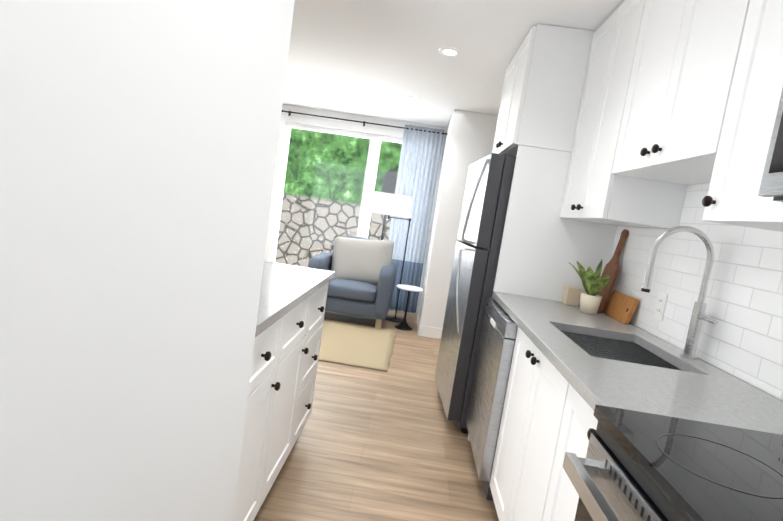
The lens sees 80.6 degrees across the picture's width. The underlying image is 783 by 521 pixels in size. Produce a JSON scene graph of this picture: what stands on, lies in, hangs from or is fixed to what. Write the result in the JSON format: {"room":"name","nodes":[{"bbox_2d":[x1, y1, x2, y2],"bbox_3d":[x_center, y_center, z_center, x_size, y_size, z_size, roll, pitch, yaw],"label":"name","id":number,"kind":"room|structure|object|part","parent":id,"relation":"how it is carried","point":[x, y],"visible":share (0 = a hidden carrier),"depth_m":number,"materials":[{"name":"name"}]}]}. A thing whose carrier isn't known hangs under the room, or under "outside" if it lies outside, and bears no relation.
{"room":"kitchen","nodes":[
{"label":"kitchen","id":0,"kind":"room"},
{"bbox_2d":[0,0,294,520],"bbox_3d":[-0.478,0.047,-0.279,0.140,2.400,3.000,9,6,2],"label":"wall","id":1,"kind":"structure","parent":0,"point":[138,145],"depth_m":0.64,"materials":[{"name":"white paint"}]},
{"bbox_2d":[269,104,447,314],"bbox_3d":[-1.219,-0.743,6.001,3.535,2.400,0.150,9,6,2],"label":"wall","id":2,"kind":"structure","parent":0,"point":[343,115],"depth_m":5.80,"materials":[{"name":"white paint"}]},
{"bbox_2d":[264,115,442,303],"bbox_3d":[-0.534,-0.620,5.941,2.070,2.170,0.116,9,6,2],"label":"window","id":3,"kind":"structure","parent":2,"relation":"in","point":[373,152],"depth_m":5.90,"materials":[{"name":"white"}]},
{"bbox_2d":[282,110,446,312],"bbox_3d":[-0.500,-0.614,5.813,2.070,2.295,0.132,9,6,2],"label":"curtain","id":4,"kind":"object","parent":2,"relation":"hanging from","point":[419,164],"visible":0.79,"depth_m":5.72,"materials":[{"name":"blue fabric"}]},
{"bbox_3d":[-0.339,-1.699,5.706,2.070,0.060,0.110,9,6,2],"label":"curtain rod","id":5,"kind":"part","parent":4,"relation":"part of","materials":[{"name":"black metal"}]},
{"bbox_2d":[253,311,498,520],"bbox_3d":[-1.095,0.959,2.288,4.600,0.120,7.850,9,6,2],"label":"floor","id":6,"kind":"structure","parent":0,"point":[392,443],"depth_m":2.48,"materials":[{"name":"brown wood"}]},
{"bbox_2d":[233,312,288,520],"bbox_3d":[-0.758,0.585,1.514,0.600,0.880,0.420,9,6,2],"label":"base cabinet","id":7,"kind":"object","parent":6,"relation":"on","point":[269,346],"depth_m":1.59,"materials":[{"name":"white wood"}]},
{"bbox_2d":[255,261,334,336],"bbox_3d":[-0.664,0.093,1.878,0.645,0.035,1.292,9,6,2],"label":"countertop","id":8,"kind":"structure","parent":7,"relation":"on","point":[285,289],"depth_m":1.90,"materials":[{"name":"grey stone"}]},
{"bbox_2d":[265,291,316,497],"bbox_3d":[-0.734,0.543,1.936,0.600,0.880,0.430,9,6,2],"label":"base cabinet","id":9,"kind":"object","parent":6,"relation":"on","point":[286,351],"depth_m":1.98,"materials":[{"name":"white wood"}]},
{"bbox_2d":[297,282,328,438],"bbox_3d":[-0.709,0.500,2.358,0.600,0.880,0.420,9,6,2],"label":"base cabinet","id":10,"kind":"object","parent":6,"relation":"on","point":[319,299],"depth_m":2.37,"materials":[{"name":"white wood"}]},
{"bbox_2d":[318,318,395,371],"bbox_3d":[-0.748,0.711,4.428,1.558,0.012,1.392,9,6,2],"label":"rug","id":11,"kind":"object","parent":6,"relation":"on","point":[360,345],"visible":0.54,"depth_m":4.29,"materials":[{"name":"fabric"}]},
{"bbox_2d":[308,236,395,328],"bbox_3d":[-0.436,0.179,5.325,0.930,0.932,0.898,9,6,2],"label":"armchair","id":12,"kind":"object","parent":11,"relation":"on","point":[361,283],"visible":0.81,"depth_m":5.14,"materials":[{"name":"blue fabric"}]},
{"bbox_2d":[328,236,394,288],"bbox_3d":[-0.339,0.015,5.296,0.745,0.575,0.278,9,6,2],"label":"throw pillow","id":13,"kind":"object","parent":12,"relation":"on","point":[358,259],"depth_m":5.23,"materials":[{"name":"fabric"}]},
{"bbox_2d":[368,191,410,322],"bbox_3d":[-0.034,-0.007,5.236,0.590,1.460,0.730,9,6,2],"label":"floor lamp","id":14,"kind":"object","parent":6,"relation":"on","point":[388,204],"visible":0.94,"depth_m":4.87,"materials":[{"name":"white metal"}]},
{"bbox_2d":[394,284,422,330],"bbox_3d":[0.170,0.530,5.188,0.300,0.473,0.300,9,6,2],"label":"side table","id":15,"kind":"object","parent":6,"relation":"on","point":[403,325],"visible":1,"depth_m":5.16,"materials":[{"name":"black metal"}]},
{"bbox_2d":[466,298,517,500],"bbox_3d":[0.780,0.719,2.393,0.636,0.875,0.603,9,6,2],"label":"dishwasher","id":16,"kind":"object","parent":6,"relation":"on","point":[492,369],"visible":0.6,"depth_m":2.20,"materials":[{"name":"grey metal"}]},
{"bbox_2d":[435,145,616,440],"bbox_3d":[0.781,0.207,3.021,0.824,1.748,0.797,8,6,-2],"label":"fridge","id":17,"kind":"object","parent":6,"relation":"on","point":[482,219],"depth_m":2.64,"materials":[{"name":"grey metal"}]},
{"bbox_3d":[0.888,0.262,2.660,0.617,1.748,0.021,9,6,2],"label":"fridge side panel","id":18,"kind":"part","parent":17,"relation":"part of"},
{"bbox_2d":[490,327,568,520],"bbox_3d":[0.763,0.785,1.742,0.629,0.879,0.696,9,6,2],"label":"base cabinet","id":19,"kind":"object","parent":6,"relation":"on","point":[532,414],"visible":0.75,"depth_m":1.69,"materials":[{"name":"white wood"}]},
{"bbox_2d":[492,291,782,434],"bbox_3d":[0.823,0.419,1.857,0.614,0.239,1.608,9,6,2],"label":"countertop","id":20,"kind":"structure","parent":19,"relation":"on","point":[602,358],"depth_m":1.42,"materials":[{"name":"grey stone"}]},
{"bbox_2d":[562,285,580,305],"bbox_3d":[1.002,0.196,2.572,0.070,0.099,0.075,9,6,2],"label":"box","id":21,"kind":"object","parent":20,"relation":"on","point":[571,295],"visible":1,"depth_m":2.54,"materials":[{"name":"beige"}]},
{"bbox_2d":[569,259,609,314],"bbox_3d":[0.999,0.125,2.355,0.174,0.283,0.252,9,6,2],"label":"potted plant","id":22,"kind":"object","parent":20,"relation":"on","point":[594,284],"visible":1,"depth_m":2.34,"materials":[{"name":"green plant"}]},
{"bbox_2d":[597,229,628,312],"bbox_3d":[1.175,0.053,2.470,0.087,0.454,0.150,9,6,2],"label":"paddle cutting board","id":23,"kind":"object","parent":20,"relation":"on","point":[611,269],"visible":0.85,"depth_m":2.44,"materials":[{"name":"brown wood"}]},
{"bbox_2d":[604,290,638,323],"bbox_3d":[1.149,0.232,2.318,0.048,0.130,0.260,9,6,2],"label":"cutting board","id":24,"kind":"object","parent":20,"relation":"on","point":[620,307],"visible":0.96,"depth_m":2.29,"materials":[{"name":"brown wood"}]},
{"bbox_2d":[641,226,717,359],"bbox_3d":[1.026,0.113,1.631,0.240,0.469,0.128,9,6,2],"label":"faucet","id":25,"kind":"object","parent":20,"relation":"on","point":[698,318],"visible":0.98,"depth_m":1.66,"materials":[{"name":"silver metal"}]},
{"bbox_2d":[542,383,597,520],"bbox_3d":[0.735,0.835,1.245,0.629,0.879,0.302,9,6,2],"label":"base cabinet","id":26,"kind":"object","parent":6,"relation":"on","point":[579,423],"visible":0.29,"depth_m":1.30,"materials":[{"name":"white wood"}]},
{"bbox_2d":[562,405,782,520],"bbox_3d":[0.679,0.727,0.699,0.692,1.190,0.758,9,6,2],"label":"range","id":27,"kind":"object","parent":6,"relation":"on","point":[637,466],"visible":1,"depth_m":0.86,"materials":[{"name":"black glass"}]},
{"bbox_2d":[283,0,624,126],"bbox_3d":[-0.729,-1.520,2.020,4.600,0.120,7.850,9,6,2],"label":"ceiling","id":28,"kind":"structure","parent":0,"point":[383,59],"depth_m":3.25,"materials":[{"name":"white paint"}]},
{"bbox_2d":[438,48,460,56],"bbox_3d":[0.394,-1.407,3.119,0.156,0.004,0.156,9,6,2],"label":"recessed light","id":29,"kind":"object","parent":28,"relation":"in","point":[451,52],"visible":0.92,"depth_m":3.11,"materials":[{"name":"white plastic"}]},
{"bbox_2d":[420,109,497,328],"bbox_3d":[0.951,-0.358,5.414,0.915,2.400,1.145,9,6,2],"label":"wall","id":30,"kind":"structure","parent":0,"point":[470,137],"depth_m":4.84,"materials":[{"name":"white paint"}]},
{"bbox_2d":[417,307,420,335],"bbox_3d":[0.320,0.703,5.473,0.012,0.115,1.007,9,6,2],"label":"baseboard","id":31,"kind":"structure","parent":30,"relation":"attached to","point":[418,315],"depth_m":5.24,"materials":[{"name":"white wood"}]},
{"bbox_2d":[419,325,441,338],"bbox_3d":[0.758,0.824,4.959,0.896,0.115,0.012,9,6,2],"label":"baseboard","id":32,"kind":"structure","parent":30,"relation":"attached to","point":[430,332],"depth_m":4.97,"materials":[{"name":"white wood"}]},
{"bbox_2d":[622,183,782,400],"bbox_3d":[1.242,0.103,1.553,0.120,2.400,6.825,9,6,2],"label":"wall","id":33,"kind":"structure","parent":0,"point":[696,356],"depth_m":1.67,"materials":[{"name":"white paint"}]},
{"bbox_2d":[492,24,594,155],"bbox_3d":[1.052,-0.960,2.908,0.681,0.647,0.774,9,6,2],"label":"upper cabinet","id":34,"kind":"object","parent":33,"relation":"attached to","point":[544,82],"visible":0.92,"depth_m":2.54,"materials":[{"name":"white wood"}]},
{"bbox_2d":[560,0,686,228],"bbox_3d":[1.147,-0.687,2.232,0.356,1.012,0.608,9,6,2],"label":"upper cabinet","id":35,"kind":"object","parent":33,"relation":"attached to","point":[596,190],"visible":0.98,"depth_m":2.10,"materials":[{"name":"white wood"}]},
{"bbox_2d":[612,0,749,184],"bbox_3d":[1.123,-0.716,1.572,0.356,0.822,0.696,9,6,2],"label":"upper cabinet","id":36,"kind":"object","parent":33,"relation":"attached to","point":[682,73],"visible":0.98,"depth_m":1.54,"materials":[{"name":"white wood"}]},
{"bbox_2d":[608,183,782,399],"bbox_3d":[1.166,0.080,1.249,0.007,0.657,2.709,9,6,2],"label":"tile backsplash","id":37,"kind":"structure","parent":33,"relation":"attached to","point":[742,338],"depth_m":1.65,"materials":[{"name":"white tile"}]},
{"bbox_2d":[653,292,667,320],"bbox_3d":[1.172,0.198,2.013,0.007,0.116,0.070,9,6,2],"label":"electrical outlet","id":38,"kind":"object","parent":37,"relation":"attached to","point":[659,311],"visible":1,"depth_m":2.01,"materials":[{"name":"white plastic"}]},
{"bbox_2d":[702,0,782,231],"bbox_3d":[1.081,-0.573,1.084,0.356,1.012,0.302,9,6,2],"label":"upper cabinet","id":39,"kind":"object","parent":33,"relation":"attached to","point":[732,197],"visible":0.9,"depth_m":1.17,"materials":[{"name":"white wood"}]},
{"label":"outside","id":40,"kind":"structure","parent":0,"visible":0},
{"bbox_2d":[275,128,401,266],"bbox_3d":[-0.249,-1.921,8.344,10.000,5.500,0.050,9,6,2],"label":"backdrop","id":41,"kind":"structure","parent":40,"point":[325,238],"depth_m":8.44,"materials":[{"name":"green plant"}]},
{"bbox_3d":[-0.662,0.521,7.384,10.000,0.180,2.390,9,6,2],"label":"ground","id":42,"kind":"structure","parent":40,"visible":0},
{"bbox_2d":[381,168,396,239],"bbox_3d":[-0.125,-0.414,6.902,0.220,1.920,0.220,9,6,2],"label":"lantern","id":43,"kind":"object","parent":42,"relation":"on","point":[385,185],"depth_m":6.72,"materials":[{"name":"black"}]},
{"bbox_3d":[1.084,-0.750,0.528,0.356,0.543,0.763,9,6,2],"label":"cabinet","id":44,"kind":"object","parent":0,"visible":0},
{"bbox_2d":[758,88,782,201],"bbox_3d":[0.957,-0.278,0.582,0.468,0.427,0.758,9,6,2],"label":"microwave","id":45,"kind":"object","parent":44,"relation":"attached to","point":[771,184],"visible":1,"depth_m":0.96,"materials":[{"name":"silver metal"}]}
]}

